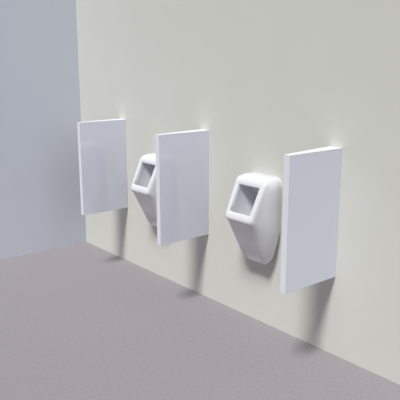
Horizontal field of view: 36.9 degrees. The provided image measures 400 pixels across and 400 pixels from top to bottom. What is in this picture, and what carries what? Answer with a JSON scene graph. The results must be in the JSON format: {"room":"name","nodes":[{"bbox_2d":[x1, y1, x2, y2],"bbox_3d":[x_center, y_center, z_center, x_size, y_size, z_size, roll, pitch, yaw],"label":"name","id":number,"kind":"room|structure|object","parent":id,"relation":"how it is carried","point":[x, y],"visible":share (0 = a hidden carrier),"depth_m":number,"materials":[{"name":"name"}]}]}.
{"room":"public restroom","nodes":[
{"label":"public restroom","id":0,"kind":"room"},
{"bbox_2d":[0,0,86,259],"bbox_3d":[-2.697,-0.645,3.926,4.200,2.900,0.120,-10,17,-38],"label":"wall","id":1,"kind":"structure","parent":0,"point":[40,109],"depth_m":5.00,"materials":[{"name":"grey paint"}]},
{"bbox_2d":[0,242,399,399],"bbox_3d":[-0.768,1.244,1.955,4.200,0.100,5.951,-10,17,-38],"label":"floor","id":2,"kind":"structure","parent":0,"point":[80,321],"depth_m":3.46,"materials":[{"name":"grey plastic"}]},
{"bbox_2d":[76,0,399,384],"bbox_3d":[0.861,-0.439,3.023,0.120,2.900,6.071,-10,17,-38],"label":"wall","id":3,"kind":"structure","parent":0,"point":[268,80],"depth_m":3.54,"materials":[{"name":"beige paint"}]},
{"bbox_2d":[77,119,127,214],"bbox_3d":[-0.762,-0.263,4.667,0.402,0.707,0.084,-10,17,-38],"label":"privacy screen","id":4,"kind":"object","parent":3,"relation":"attached to","point":[102,152],"visible":1,"depth_m":4.62,"materials":[{"name":"white plastic"}]},
{"bbox_2d":[131,153,156,225],"bbox_3d":[-0.348,-0.056,4.338,0.230,0.544,0.302,-10,17,-38],"label":"urinal","id":5,"kind":"object","parent":3,"relation":"attached to","point":[143,186],"depth_m":4.33,"materials":[{"name":"white ceramic"}]},
{"bbox_2d":[155,129,208,245],"bbox_3d":[-0.124,-0.089,3.911,0.402,0.707,0.084,-10,17,-38],"label":"privacy screen","id":6,"kind":"object","parent":3,"relation":"attached to","point":[182,158],"visible":1,"depth_m":3.86,"materials":[{"name":"white plastic"}]},
{"bbox_2d":[225,172,282,264],"bbox_3d":[0.304,0.121,3.565,0.230,0.544,0.302,-10,17,-38],"label":"urinal","id":7,"kind":"object","parent":3,"relation":"attached to","point":[253,213],"depth_m":3.50,"materials":[{"name":"white ceramic"}]},
{"bbox_2d":[280,146,341,293],"bbox_3d":[0.557,0.096,3.104,0.402,0.707,0.084,-10,17,-38],"label":"privacy screen","id":8,"kind":"object","parent":3,"relation":"attached to","point":[311,179],"visible":1,"depth_m":3.05,"materials":[{"name":"white plastic"}]}
]}

